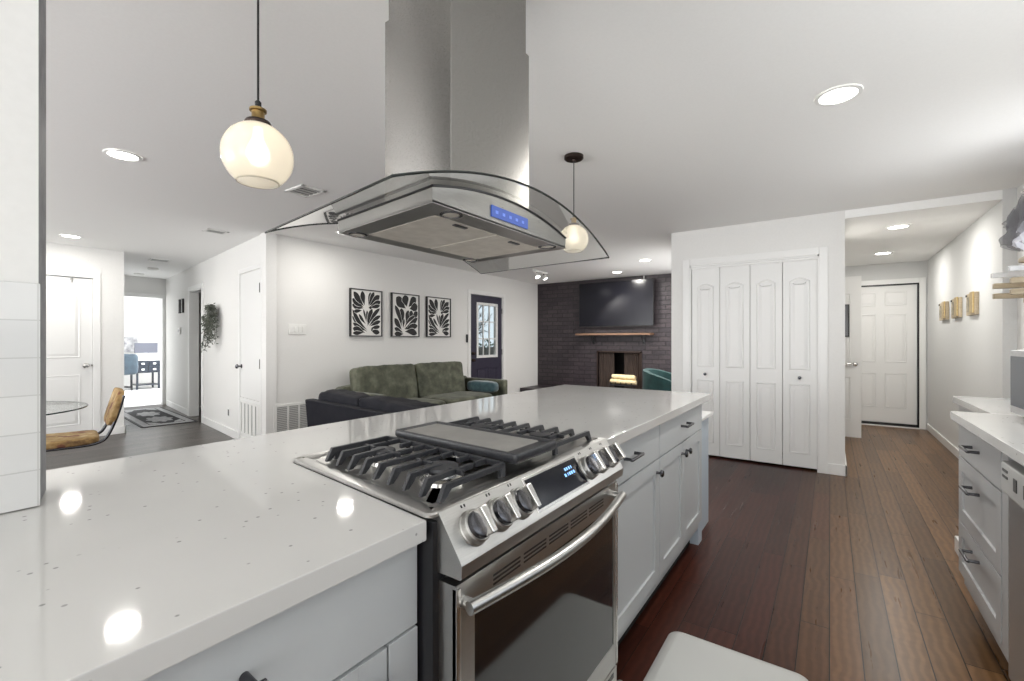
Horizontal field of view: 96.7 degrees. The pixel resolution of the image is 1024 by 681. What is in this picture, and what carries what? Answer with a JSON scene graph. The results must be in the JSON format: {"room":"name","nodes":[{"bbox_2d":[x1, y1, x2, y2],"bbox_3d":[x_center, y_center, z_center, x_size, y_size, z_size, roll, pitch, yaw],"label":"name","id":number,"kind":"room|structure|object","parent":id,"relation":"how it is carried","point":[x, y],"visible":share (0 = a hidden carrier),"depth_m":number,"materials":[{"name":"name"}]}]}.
{"room":"kitchen","nodes":[
{"label":"kitchen","id":0,"kind":"room"},
{"bbox_2d":[0,0,45,500],"bbox_3d":[-2.017,-0.433,-0.523,0.117,1.523,3.633,0,0,35],"label":"wall","id":1,"kind":"structure","parent":0,"point":[22,22],"depth_m":0.89,"materials":[{"name":"paint"}]},
{"bbox_2d":[0,281,39,513],"bbox_3d":[-1.973,0.107,-0.570,0.009,0.441,3.604,0,0,35],"label":"tile backsplash","id":2,"kind":"structure","parent":1,"relation":"attached to","point":[19,301],"depth_m":0.88,"materials":[{"name":"white tile"}]},
{"bbox_2d":[46,242,159,429],"bbox_3d":[-8.984,0.025,7.560,7.810,2.440,9.100,0,0,35],"label":"wall","id":3,"kind":"structure","parent":0,"point":[108,263],"depth_m":6.03,"materials":[{"name":"paint"}]},
{"bbox_2d":[46,269,100,435],"bbox_3d":[-5.629,0.188,5.529,0.018,2.115,0.955,0,0,35],"label":"door frame","id":4,"kind":"structure","parent":3,"relation":"in","point":[96,277],"depth_m":5.88,"materials":[{"name":"white paint"}]},
{"bbox_2d":[46,275,92,433],"bbox_3d":[-5.630,0.223,5.533,0.112,2.025,0.814,0,0,35],"label":"door","id":5,"kind":"structure","parent":4,"relation":"attached to","point":[69,365],"depth_m":5.68,"materials":[{"name":"white paint"}]},
{"bbox_2d":[101,425,125,435],"bbox_3d":[-7.919,1.195,4.708,2.825,0.100,5.445,0,0,35],"label":"baseboard","id":6,"kind":"structure","parent":3,"relation":"attached to","point":[118,429],"depth_m":6.05,"materials":[{"name":"white paint"}]},
{"bbox_2d":[124,337,137,351],"bbox_3d":[-10.346,0.110,12.044,0.040,0.410,0.690,0,0,35],"label":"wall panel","id":7,"kind":"object","parent":3,"relation":"attached to","point":[129,342],"visible":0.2,"depth_m":12.17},
{"bbox_2d":[124,275,165,404],"bbox_3d":[-7.148,0.025,8.381,0.120,2.440,1.650,0,0,35],"label":"wall","id":8,"kind":"structure","parent":0,"point":[132,284],"depth_m":8.71,"materials":[{"name":"paint"}]},
{"bbox_2d":[124,292,164,404],"bbox_3d":[-7.099,0.180,8.433,0.140,2.130,1.070,0,0,35],"label":"door frame","id":9,"kind":"structure","parent":8,"relation":"in","point":[125,293],"depth_m":8.81,"materials":[{"name":"white paint"}]},
{"bbox_2d":[199,292,200,407],"bbox_3d":[-4.448,0.025,8.200,2.500,2.440,1.990,0,0,44],"label":"wall","id":10,"kind":"structure","parent":0,"point":[200,292],"depth_m":8.45,"materials":[{"name":"paint"}]},
{"bbox_2d":[166,233,276,437],"bbox_3d":[-4.756,0.025,7.044,5.750,2.440,0.110,0,0,44],"label":"wall","id":11,"kind":"structure","parent":0,"point":[219,273],"depth_m":6.18,"materials":[{"name":"paint"}]},
{"bbox_2d":[181,299,183,312],"bbox_3d":[-5.642,-0.595,7.789,0.100,0.240,0.031,0,0,44],"label":"frame","id":12,"kind":"object","parent":11,"relation":"attached to","point":[182,300],"visible":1,"depth_m":7.76,"materials":[{"name":"black"}]},
{"bbox_2d":[188,283,203,422],"bbox_3d":[-4.965,0.185,7.238,0.940,2.120,0.138,0,0,44],"label":"door frame","id":13,"kind":"structure","parent":11,"relation":"in","point":[193,291],"depth_m":7.48,"materials":[{"name":"white paint"}]},
{"bbox_2d":[167,400,237,438],"bbox_3d":[-5.020,1.195,7.209,4.440,0.100,0.015,0,0,44],"label":"baseboard","id":14,"kind":"structure","parent":11,"relation":"attached to","point":[230,432],"depth_m":6.48,"materials":[{"name":"white paint"}]},
{"bbox_2d":[200,303,218,352],"bbox_3d":[-4.155,-0.166,6.244,0.226,0.689,0.548,0,0,-42],"label":"hanging plant","id":15,"kind":"object","parent":11,"relation":"hanging from","point":[210,311],"visible":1,"depth_m":6.17,"materials":[{"name":"green plant"}]},
{"bbox_2d":[235,269,259,400],"bbox_3d":[-3.106,-0.060,5.338,0.737,1.490,0.082,0,0,44],"label":"door","id":16,"kind":"structure","parent":11,"relation":"in","point":[249,365],"depth_m":5.35,"materials":[{"name":"white paint"}]},
{"bbox_2d":[238,262,261,438],"bbox_3d":[-3.093,0.185,5.369,0.850,2.120,0.018,0,0,44],"label":"trim","id":17,"kind":"structure","parent":11,"relation":"attached to","point":[258,265],"depth_m":5.33,"materials":[{"name":"white paint"}]},
{"bbox_2d":[240,400,259,436],"bbox_3d":[-3.091,0.938,5.370,0.730,0.415,0.015,0,0,44],"label":"air vent","id":18,"kind":"object","parent":11,"relation":"in","point":[249,412],"visible":0.73,"depth_m":5.38,"materials":[{"name":"white plastic"}]},
{"bbox_2d":[261,233,537,434],"bbox_3d":[-1.099,0.025,7.435,0.120,2.440,5.810,0,0,35],"label":"wall","id":19,"kind":"structure","parent":0,"point":[314,279],"depth_m":5.99,"materials":[{"name":"paint"}]},
{"bbox_2d":[273,402,306,432],"bbox_3d":[-2.491,0.920,5.325,0.014,0.390,0.605,0,0,35],"label":"air vent","id":20,"kind":"object","parent":19,"relation":"in","point":[291,416],"visible":0.38,"depth_m":5.23,"materials":[{"name":"white plastic"}]},
{"bbox_2d":[288,324,305,334],"bbox_3d":[-2.507,-0.130,5.300,0.017,0.119,0.206,0,0,35],"label":"light switch","id":21,"kind":"object","parent":19,"relation":"attached to","point":[299,329],"visible":1,"depth_m":5.30,"materials":[{"name":"white plastic"}]},
{"bbox_2d":[349,288,382,336],"bbox_3d":[-1.947,-0.366,6.082,0.035,0.627,0.510,0,0,35],"label":"framed print","id":22,"kind":"object","parent":19,"relation":"attached to","point":[365,306],"visible":1,"depth_m":6.07,"materials":[{"name":"black paper"}]},
{"bbox_2d":[390,292,419,336],"bbox_3d":[-1.555,-0.364,6.644,0.035,0.632,0.526,0,0,35],"label":"framed print","id":23,"kind":"object","parent":19,"relation":"attached to","point":[404,308],"visible":1,"depth_m":6.62,"materials":[{"name":"black paper"}]},
{"bbox_2d":[426,296,450,336],"bbox_3d":[-1.161,-0.366,7.208,0.035,0.627,0.534,0,0,35],"label":"framed print","id":24,"kind":"object","parent":19,"relation":"attached to","point":[438,310],"visible":1,"depth_m":7.20,"materials":[{"name":"black"}]},
{"bbox_2d":[468,289,505,379],"bbox_3d":[-0.492,0.182,8.286,0.140,2.125,1.090,0,0,35],"label":"door frame","id":25,"kind":"structure","parent":19,"relation":"in","point":[503,296],"depth_m":8.43,"materials":[{"name":"white paint"}]},
{"bbox_2d":[471,294,501,378],"bbox_3d":[-0.455,0.215,8.267,0.112,2.040,0.934,0,0,35],"label":"door","id":26,"kind":"structure","parent":25,"relation":"attached to","point":[488,366],"depth_m":8.27,"materials":[{"name":"paint"}]},
{"bbox_2d":[46,385,1010,680],"bbox_3d":[-4.400,1.293,6.186,17.100,0.104,12.300,0,0,35],"label":"floor","id":27,"kind":"structure","parent":0,"point":[811,574],"depth_m":2.50,"materials":[{"name":"brown wood"}]},
{"bbox_2d":[46,401,87,415],"bbox_3d":[-3.760,0.871,3.150,1.213,0.746,1.213,0,0,35],"label":"dining table","id":28,"kind":"object","parent":27,"relation":"on","point":[52,407],"visible":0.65,"depth_m":3.43,"materials":[{"name":"clear glass"}]},
{"bbox_2d":[46,387,124,451],"bbox_3d":[-3.512,0.822,3.616,0.464,0.844,0.646,0,0,45],"label":"dining chair","id":29,"kind":"object","parent":27,"relation":"on","point":[85,438],"visible":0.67,"depth_m":3.61,"materials":[{"name":"brown metal"}]},
{"bbox_2d":[124,354,137,390],"bbox_3d":[-9.678,0.782,11.245,0.558,0.914,0.576,0,0,35],"label":"office chair","id":30,"kind":"object","parent":27,"relation":"on","point":[130,360],"visible":0.55,"depth_m":11.21,"materials":[{"name":"blue fabric"}]},
{"bbox_2d":[130,359,159,389],"bbox_3d":[-9.477,0.865,11.760,0.530,0.750,0.540,0,0,35],"label":"desk","id":31,"kind":"object","parent":27,"relation":"on","point":[150,365],"visible":0.81,"depth_m":11.67,"materials":[{"name":"black paint"}]},
{"bbox_2d":[132,383,157,385],"bbox_3d":[-9.486,1.130,11.766,0.430,0.030,0.450,0,0,35],"label":"shelf","id":32,"kind":"object","parent":31,"relation":"attached to","point":[137,384],"depth_m":11.70,"materials":[{"name":"black paint"}]},
{"bbox_2d":[134,343,157,359],"bbox_3d":[-9.450,0.275,11.738,0.180,0.429,0.485,0,0,35],"label":"monitor","id":33,"kind":"object","parent":31,"relation":"on","point":[145,348],"visible":0.95,"depth_m":11.71,"materials":[{"name":"grey"}]},
{"bbox_2d":[124,407,197,427],"bbox_3d":[-5.906,1.239,7.470,2.300,0.010,0.680,0,0,41],"label":"runner rug","id":34,"kind":"object","parent":27,"relation":"on","point":[155,416],"visible":0.98,"depth_m":7.30,"materials":[{"name":"grey fabric"}]},
{"bbox_2d":[143,545,416,680],"bbox_3d":[-0.621,0.807,0.740,0.675,0.875,0.700,0,0,35],"label":"base cabinet","id":35,"kind":"object","parent":27,"relation":"on","point":[362,627],"visible":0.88,"depth_m":0.71,"materials":[{"name":"grey paint"}]},
{"bbox_2d":[305,389,438,426],"bbox_3d":[-0.990,0.852,4.047,1.890,0.786,0.779,0,0,35],"label":"loveseat","id":36,"kind":"object","parent":27,"relation":"on","point":[333,405],"visible":0.23,"depth_m":3.93,"materials":[{"name":"black fabric"}]},
{"bbox_2d":[318,389,369,405],"bbox_3d":[-1.520,0.676,4.174,0.621,0.434,0.256,0,0,35],"label":"cushion","id":37,"kind":"object","parent":36,"relation":"on","point":[337,396],"depth_m":4.08,"materials":[{"name":"black fabric"}]},
{"bbox_2d":[359,395,438,412],"bbox_3d":[-0.907,0.696,3.748,0.878,0.448,0.259,0,0,35],"label":"cushion","id":38,"kind":"object","parent":36,"relation":"on","point":[388,404],"depth_m":3.72,"materials":[{"name":"black fabric"}]},
{"bbox_2d":[336,361,506,404],"bbox_3d":[-1.134,0.779,6.310,0.992,0.933,2.475,0,0,35],"label":"sofa","id":39,"kind":"object","parent":27,"relation":"on","point":[441,383],"visible":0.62,"depth_m":6.20,"materials":[{"name":"green fabric"}]},
{"bbox_2d":[349,364,417,397],"bbox_3d":[-1.651,0.575,5.931,0.280,0.525,0.952,0,0,35],"label":"cushion","id":40,"kind":"object","parent":39,"relation":"on","point":[396,380],"depth_m":5.84,"materials":[{"name":"green fabric"}]},
{"bbox_2d":[407,398,445,404],"bbox_3d":[-1.364,0.855,5.730,0.703,0.180,0.957,0,0,35],"label":"seat cushion","id":41,"kind":"object","parent":39,"relation":"on","point":[431,400],"depth_m":5.86,"materials":[{"name":"green fabric"}]},
{"bbox_2d":[414,361,464,397],"bbox_3d":[-1.093,0.577,6.728,0.276,0.529,0.984,0,0,35],"label":"cushion","id":42,"kind":"object","parent":39,"relation":"on","point":[433,378],"depth_m":6.59,"materials":[{"name":"green fabric"}]},
{"bbox_2d":[421,391,491,403],"bbox_3d":[-0.805,0.855,6.530,0.704,0.180,0.986,0,0,35],"label":"seat cushion","id":43,"kind":"object","parent":39,"relation":"on","point":[449,397],"depth_m":6.37,"materials":[{"name":"green fabric"}]},
{"bbox_2d":[467,380,498,391],"bbox_3d":[-0.456,0.711,7.066,0.564,0.176,0.185,0,0,35],"label":"bolster cushion","id":44,"kind":"object","parent":39,"relation":"on","point":[476,385],"visible":0.99,"depth_m":6.96,"materials":[{"name":"blue fabric"}]},
{"bbox_2d":[293,416,625,680],"bbox_3d":[-0.119,0.757,1.309,0.737,0.975,0.816,0,0,35],"label":"range","id":45,"kind":"object","parent":27,"relation":"on","point":[517,561],"visible":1,"depth_m":1.08,"materials":[{"name":"silver metal"}]},
{"bbox_2d":[293,422,602,517],"bbox_3d":[-0.164,0.324,1.341,0.605,0.009,0.814,0,0,35],"label":"cooktop","id":46,"kind":"object","parent":45,"relation":"in","point":[425,503],"depth_m":1.06,"materials":[{"name":"silver metal"}]},
{"bbox_2d":[616,425,663,645],"bbox_3d":[0.100,0.807,2.059,1.005,0.875,0.671,0,0,35],"label":"base cabinet","id":47,"kind":"object","parent":27,"relation":"on","point":[638,514],"visible":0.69,"depth_m":1.86,"materials":[{"name":"grey paint"}]},
{"bbox_2d":[643,368,670,390],"bbox_3d":[2.296,0.838,6.874,0.612,0.817,0.719,0,0,35],"label":"armchair","id":48,"kind":"object","parent":27,"relation":"on","point":[653,379],"visible":0.18,"depth_m":6.66,"materials":[{"name":"teal fabric"}]},
{"bbox_2d":[644,404,701,607],"bbox_3d":[0.531,0.807,2.676,1.005,0.875,0.827,0,0,35],"label":"base cabinet","id":49,"kind":"object","parent":27,"relation":"on","point":[680,437],"visible":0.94,"depth_m":2.36,"materials":[{"name":"grey paint"}]},
{"bbox_2d":[0,384,710,680],"bbox_3d":[-0.252,0.349,1.597,1.028,0.038,3.730,0,0,35],"label":"countertop","id":50,"kind":"structure","parent":49,"relation":"on","point":[131,568],"depth_m":0.77,"materials":[{"name":"stone"}]},
{"bbox_2d":[690,428,701,544],"bbox_3d":[0.771,0.808,3.072,0.945,0.874,0.091,0,0,35],"label":"island end panel","id":51,"kind":"object","parent":27,"relation":"on","point":[696,538],"visible":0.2,"depth_m":2.78,"materials":[{"name":"grey wood"}]},
{"bbox_2d":[702,411,712,529],"bbox_3d":[0.892,0.868,3.267,0.960,0.755,0.362,0,0,35],"label":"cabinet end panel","id":52,"kind":"object","parent":27,"relation":"on","point":[705,414],"visible":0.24,"depth_m":3.03,"materials":[{"name":"grey wood"}]},
{"bbox_2d":[643,631,807,680],"bbox_3d":[0.537,1.236,1.305,0.505,0.018,1.255,0,0,35],"label":"stool","id":53,"kind":"object","parent":27,"relation":"on","point":[682,656],"visible":1,"depth_m":1.72,"materials":[{"name":"white"}]},
{"bbox_2d":[955,406,970,556],"bbox_3d":[2.640,0.807,2.211,0.585,0.875,0.780,0,0,35],"label":"base cabinet","id":54,"kind":"object","parent":27,"relation":"on","point":[961,409],"visible":0.04,"depth_m":2.63,"materials":[{"name":"grey paint"}]},
{"bbox_2d":[952,396,1016,414],"bbox_3d":[2.644,0.349,2.219,0.597,0.038,0.803,0,0,35],"label":"countertop","id":55,"kind":"structure","parent":54,"relation":"on","point":[973,404],"depth_m":2.38,"materials":[{"name":"stone"}]},
{"bbox_2d":[958,425,1014,662],"bbox_3d":[2.141,0.807,1.633,0.742,0.875,0.720,0,0,35],"label":"base cabinet","id":56,"kind":"object","parent":27,"relation":"on","point":[983,549],"visible":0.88,"depth_m":1.76,"materials":[{"name":"grey paint"}]},
{"bbox_2d":[950,411,1023,465],"bbox_3d":[1.347,0.349,0.480,0.733,0.038,3.530,0,0,35],"label":"countertop","id":57,"kind":"structure","parent":56,"relation":"on","point":[1004,432],"depth_m":1.73,"materials":[{"name":"stone"}]},
{"bbox_2d":[1010,350,1023,417],"bbox_3d":[2.212,0.185,1.662,0.438,0.290,0.500,0,0,35],"label":"microwave","id":58,"kind":"object","parent":57,"relation":"on","point":[1016,356],"visible":1,"depth_m":1.91,"materials":[{"name":"grey"}]},
{"bbox_2d":[1001,460,1023,680],"bbox_3d":[1.768,0.800,1.082,0.722,0.850,0.600,0,0,35],"label":"dishwasher","id":59,"kind":"object","parent":27,"relation":"on","point":[1012,472],"visible":0.96,"depth_m":1.45,"materials":[{"name":"silver metal"}]},
{"bbox_2d":[46,0,1023,283],"bbox_3d":[-4.400,-1.245,6.186,17.100,0.100,12.300,0,0,35],"label":"ceiling","id":60,"kind":"structure","parent":0,"point":[682,115],"depth_m":2.38,"materials":[{"name":"paint"}]},
{"bbox_2d":[59,234,82,237],"bbox_3d":[-5.043,-1.191,5.203,0.195,0.008,0.195,0,0,35],"label":"recessed light","id":61,"kind":"object","parent":60,"relation":"in","point":[63,235],"visible":1,"depth_m":5.20,"materials":[{"name":"white plastic"}]},
{"bbox_2d":[103,149,141,161],"bbox_3d":[-2.506,-1.191,2.931,0.195,0.008,0.195,0,0,35],"label":"recessed light","id":62,"kind":"object","parent":60,"relation":"in","point":[114,153],"visible":1,"depth_m":2.93,"materials":[{"name":"white plastic"}]},
{"bbox_2d":[148,258,171,262],"bbox_3d":[-5.225,-1.190,6.751,0.250,0.010,0.250,0,0,44],"label":"ceiling vent","id":63,"kind":"object","parent":60,"relation":"in","point":[150,259],"visible":1,"depth_m":6.75,"materials":[{"name":"white plastic"}]},
{"bbox_2d":[202,228,228,234],"bbox_3d":[-3.236,-1.190,4.970,0.160,0.010,0.210,0,0,35],"label":"ceiling vent","id":64,"kind":"object","parent":60,"relation":"in","point":[207,229],"visible":1,"depth_m":4.95,"materials":[{"name":"white plastic"}]},
{"bbox_2d":[220,0,293,189],"bbox_3d":[-0.737,-0.825,1.320,0.188,0.738,0.188,0,0,35],"label":"pendant lamp","id":65,"kind":"object","parent":60,"relation":"hanging from","point":[253,152],"visible":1,"depth_m":1.26,"materials":[{"name":"white glass"}]},
{"bbox_2d":[244,100,271,125],"bbox_3d":[-0.737,-0.656,1.320,0.072,0.078,0.072,0,0,35],"label":"socket","id":66,"kind":"object","parent":65,"relation":"attached to","point":[258,113],"depth_m":1.30,"materials":[{"name":"gold metal"}]},
{"bbox_2d":[284,184,325,197],"bbox_3d":[-1.653,-1.190,3.632,0.270,0.010,0.200,0,0,35],"label":"ceiling vent","id":67,"kind":"object","parent":60,"relation":"in","point":[302,190],"visible":1,"depth_m":3.62,"materials":[{"name":"white plastic"}]},
{"bbox_2d":[265,0,608,273],"bbox_3d":[-0.170,-0.738,1.365,0.628,0.912,0.994,0,0,35],"label":"range hood","id":68,"kind":"object","parent":60,"relation":"attached to","point":[455,184],"visible":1,"depth_m":1.23,"materials":[{"name":"silver metal"}]},
{"bbox_2d":[533,270,547,279],"bbox_3d":[0.501,-1.124,7.824,0.098,0.140,0.400,0,0,35],"label":"track spotlight","id":69,"kind":"object","parent":60,"relation":"attached to","point":[537,275],"visible":1,"depth_m":7.79,"materials":[{"name":"white plastic"}]},
{"bbox_2d":[561,152,588,252],"bbox_3d":[0.401,-0.885,2.947,0.188,0.618,0.188,0,0,35],"label":"pendant lamp","id":70,"kind":"object","parent":60,"relation":"hanging from","point":[576,236],"visible":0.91,"depth_m":2.89,"materials":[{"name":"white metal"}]},
{"bbox_2d":[568,216,578,225],"bbox_3d":[0.401,-0.776,2.947,0.072,0.078,0.072,0,0,35],"label":"socket","id":71,"kind":"object","parent":70,"relation":"attached to","point":[573,220],"depth_m":2.93,"materials":[{"name":"gold metal"}]},
{"bbox_2d":[814,84,862,105],"bbox_3d":[1.587,-1.191,2.214,0.195,0.008,0.195,0,0,35],"label":"recessed light","id":72,"kind":"object","parent":60,"relation":"in","point":[840,94],"visible":1,"depth_m":2.21,"materials":[{"name":"white plastic"}]},
{"bbox_2d":[538,273,670,388],"bbox_3d":[2.119,0.025,8.670,3.760,2.440,0.140,0,0,35],"label":"wall","id":73,"kind":"structure","parent":0,"point":[564,357],"depth_m":9.11,"materials":[{"name":"brick"}]},
{"bbox_2d":[520,385,551,391],"bbox_3d":[1.841,1.095,8.351,3.610,0.300,0.700,0,0,35],"label":"trim","id":74,"kind":"structure","parent":73,"relation":"attached to","point":[535,386],"depth_m":9.15,"materials":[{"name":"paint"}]},
{"bbox_2d":[575,333,653,344],"bbox_3d":[1.909,-0.031,8.596,1.480,0.212,0.218,0,0,35],"label":"mantel shelf","id":75,"kind":"object","parent":73,"relation":"attached to","point":[580,334],"visible":1,"depth_m":8.46,"materials":[{"name":"brown wood"}]},
{"bbox_2d":[579,278,653,326],"bbox_3d":[1.964,-0.691,8.608,1.471,0.852,0.128,0,0,35],"label":"television","id":76,"kind":"object","parent":73,"relation":"attached to","point":[625,302],"visible":1,"depth_m":8.52,"materials":[{"name":"black plastic"}]},
{"bbox_2d":[597,351,641,388],"bbox_3d":[2.043,0.573,8.666,0.900,0.745,0.076,0,0,35],"label":"fireplace screen","id":77,"kind":"object","parent":73,"relation":"attached to","point":[605,359],"visible":0.77,"depth_m":8.76,"materials":[{"name":"brown wood"}]},
{"bbox_2d":[599,352,613,386],"bbox_3d":[1.841,0.585,8.840,0.310,0.710,0.023,0,0,35],"label":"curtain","id":78,"kind":"object","parent":77,"relation":"hanging from","point":[606,359],"depth_m":8.85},
{"bbox_2d":[609,374,636,388],"bbox_3d":[2.080,0.789,8.475,0.522,0.309,0.270,0,0,35],"label":"firewood","id":79,"kind":"object","parent":77,"relation":"in","point":[617,379],"visible":0.91,"depth_m":8.40,"materials":[{"name":"wood"}]},
{"bbox_2d":[624,353,639,388],"bbox_3d":[2.267,0.585,8.542,0.330,0.710,0.023,0,0,35],"label":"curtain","id":80,"kind":"object","parent":77,"relation":"hanging from","point":[631,360],"depth_m":8.55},
{"bbox_2d":[614,353,623,387],"bbox_3d":[2.204,0.560,8.897,1.180,0.930,0.330,0,0,35],"label":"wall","id":81,"kind":"structure","parent":0,"point":[618,357],"depth_m":9.09,"materials":[{"name":"black"}]},
{"bbox_2d":[671,211,844,464],"bbox_3d":[3.299,0.025,5.887,1.563,2.440,3.070,0,0,35],"label":"wall","id":82,"kind":"structure","parent":0,"point":[824,229],"depth_m":4.42,"materials":[{"name":"paint"}]},
{"bbox_2d":[692,267,719,455],"bbox_3d":[2.079,0.225,4.893,0.282,2.000,0.066,0,0,35],"label":"door","id":83,"kind":"structure","parent":82,"relation":"in","point":[705,282],"depth_m":4.88,"materials":[{"name":"white paint"}]},
{"bbox_2d":[720,265,749,459],"bbox_3d":[2.321,0.225,4.740,0.282,2.000,0.041,0,0,35],"label":"door","id":84,"kind":"structure","parent":82,"relation":"in","point":[734,280],"depth_m":4.72,"materials":[{"name":"white paint"}]},
{"bbox_2d":[683,246,827,473],"bbox_3d":[2.442,0.182,4.664,1.310,2.125,0.117,0,0,35],"label":"trim","id":85,"kind":"structure","parent":82,"relation":"attached to","point":[819,253],"depth_m":4.29,"materials":[{"name":"white paint"}]},
{"bbox_2d":[750,262,781,464],"bbox_3d":[2.555,0.225,4.576,0.282,2.000,0.041,0,0,35],"label":"door","id":86,"kind":"structure","parent":82,"relation":"in","point":[765,279],"depth_m":4.57,"materials":[{"name":"white paint"}]},
{"bbox_2d":[783,259,816,468],"bbox_3d":[2.783,0.225,4.402,0.282,2.000,0.066,0,0,35],"label":"door","id":87,"kind":"structure","parent":82,"relation":"in","point":[799,277],"depth_m":4.40,"materials":[{"name":"white paint"}]},
{"bbox_2d":[828,454,846,476],"bbox_3d":[3.280,1.195,5.860,1.593,0.100,3.035,0,0,35],"label":"baseboard","id":88,"kind":"structure","parent":82,"relation":"attached to","point":[834,469],"depth_m":4.20,"materials":[{"name":"white paint"}]},
{"bbox_2d":[845,260,927,422],"bbox_3d":[5.178,0.025,6.885,1.800,2.440,0.120,0,0,35],"label":"wall","id":89,"kind":"structure","parent":0,"point":[916,269],"depth_m":6.55,"materials":[{"name":"grey paint"}]},
{"bbox_2d":[861,277,925,429],"bbox_3d":[5.394,0.180,6.662,0.990,2.130,0.100,0,0,35],"label":"door frame","id":90,"kind":"structure","parent":89,"relation":"in","point":[921,282],"depth_m":6.40,"materials":[{"name":"white paint"}]},
{"bbox_2d":[861,284,916,424],"bbox_3d":[5.390,0.200,6.656,0.810,1.990,0.114,0,0,35],"label":"door","id":91,"kind":"structure","parent":90,"relation":"attached to","point":[888,313],"depth_m":6.61,"materials":[{"name":"white paint"}]},
{"bbox_2d":[845,190,1001,266],"bbox_3d":[4.201,-1.157,5.470,1.620,0.074,3.420,0,0,35],"label":"ceiling","id":92,"kind":"structure","parent":0,"point":[935,223],"depth_m":4.47,"materials":[{"name":"paint"}]},
{"bbox_2d":[873,252,892,254],"bbox_3d":[4.758,-1.116,5.836,0.195,0.008,0.195,0,0,35],"label":"recessed light","id":93,"kind":"object","parent":92,"relation":"in","point":[879,253],"visible":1,"depth_m":5.83,"materials":[{"name":"white plastic"}]},
{"bbox_2d":[885,224,910,229],"bbox_3d":[3.793,-1.116,4.471,0.195,0.008,0.195,0,0,35],"label":"recessed light","id":94,"kind":"object","parent":92,"relation":"in","point":[899,226],"visible":1,"depth_m":4.45,"materials":[{"name":"white"}]},
{"bbox_2d":[928,188,1016,448],"bbox_3d":[4.976,0.025,4.989,0.200,2.440,3.520,0,0,35],"label":"wall","id":95,"kind":"structure","parent":0,"point":[969,356],"depth_m":4.42,"materials":[{"name":"grey paint"}]},
{"bbox_2d":[926,423,958,458],"bbox_3d":[4.847,1.200,4.994,0.015,0.090,3.340,0,0,35],"label":"baseboard","id":96,"kind":"structure","parent":95,"relation":"attached to","point":[937,435],"depth_m":5.40,"materials":[{"name":"white paint"}]},
{"bbox_2d":[938,301,948,320],"bbox_3d":[5.105,-0.347,5.387,0.041,0.215,0.400,0,0,35],"label":"wall plaque","id":97,"kind":"object","parent":95,"relation":"attached to","point":[943,306],"visible":1,"depth_m":5.27,"materials":[{"name":"brown wood"}]},
{"bbox_2d":[950,297,961,318],"bbox_3d":[4.730,-0.347,4.850,0.041,0.215,0.370,0,0,35],"label":"wall plaque","id":98,"kind":"object","parent":95,"relation":"attached to","point":[956,303],"visible":1,"depth_m":4.74,"materials":[{"name":"brown wood"}]},
{"bbox_2d":[965,291,978,315],"bbox_3d":[4.355,-0.347,4.313,0.041,0.215,0.340,0,0,35],"label":"wall plaque","id":99,"kind":"object","parent":95,"relation":"attached to","point":[972,299],"visible":1,"depth_m":4.21,"materials":[{"name":"brown wood"}]},
{"bbox_2d":[966,297,968,311],"bbox_3d":[4.389,-0.345,4.375,0.004,0.140,0.140,0,0,35],"label":"print","id":100,"kind":"object","parent":99,"relation":"attached to","point":[967,298],"depth_m":4.40},
{"bbox_2d":[1017,183,1023,349],"bbox_3d":[1.514,0.025,-0.033,0.120,2.440,8.680,0,0,35],"label":"wall","id":101,"kind":"structure","parent":0,"point":[1020,304],"depth_m":3.50,"materials":[{"name":"paint"}]},
{"bbox_2d":[991,256,1023,301],"bbox_3d":[3.555,-0.420,3.176,0.208,0.290,0.520,0,0,35],"label":"shelf","id":102,"kind":"object","parent":101,"relation":"attached to","point":[1017,280],"visible":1,"depth_m":3.32,"materials":[{"name":"brown wood"}]},
{"bbox_2d":[1018,256,1023,262],"bbox_3d":[3.483,-0.547,3.019,0.130,0.035,0.180,0,0,35],"label":"shelf","id":103,"kind":"object","parent":102,"relation":"attached to","point":[1021,260],"depth_m":3.08,"materials":[{"name":"brown wood"}]},
{"bbox_2d":[999,189,1023,251],"bbox_3d":[3.377,-0.850,2.947,0.179,0.530,1.000,0,0,35],"label":"swag","id":104,"kind":"object","parent":101,"relation":"hanging from","point":[1013,240],"visible":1,"depth_m":3.10,"materials":[{"name":"grey"}]},
{"bbox_3d":[4.027,0.025,6.275,0.613,2.440,2.500,0,0,35],"label":"wall","id":105,"kind":"structure","parent":0,"visible":0},
{"bbox_2d":[845,276,860,437],"bbox_3d":[4.017,0.205,5.887,0.800,2.020,0.088,0,0,35],"label":"door","id":106,"kind":"structure","parent":105,"relation":"in","point":[853,283],"depth_m":5.71,"materials":[{"name":"white paint"}]},
{"bbox_2d":[845,304,848,336],"bbox_3d":[4.133,-0.250,5.796,0.265,0.410,0.014,0,0,35],"label":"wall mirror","id":107,"kind":"object","parent":106,"relation":"attached to","point":[846,305],"visible":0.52,"depth_m":5.73,"materials":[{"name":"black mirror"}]},
{"bbox_2d":[845,306,847,335],"bbox_3d":[4.135,-0.250,5.799,0.235,0.380,0.008,0,0,35],"label":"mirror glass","id":108,"kind":"object","parent":107,"relation":"attached to","point":[846,307],"depth_m":5.74,"materials":[{"name":"grey"}]},
{"label":"outside","id":109,"kind":"structure","parent":0,"visible":0},
{"bbox_3d":[-3.582,1.385,13.423,10.750,0.120,10.100,0,0,35],"label":"ground","id":110,"kind":"structure","parent":109,"visible":0},
{"bbox_2d":[479,305,490,335],"bbox_3d":[-1.644,-0.325,13.353,3.276,3.376,4.174,0,0,-19],"label":"bare tree","id":111,"kind":"object","parent":110,"relation":"on","point":[480,315],"visible":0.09,"depth_m":15.09,"materials":[{"name":"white plant"}]},
{"bbox_2d":[479,347,493,354],"bbox_3d":[-2.164,0.766,12.676,0.070,1.117,6.900,0,0,35],"label":"fence","id":112,"kind":"object","parent":110,"relation":"on","point":[491,348],"visible":0.02,"depth_m":14.54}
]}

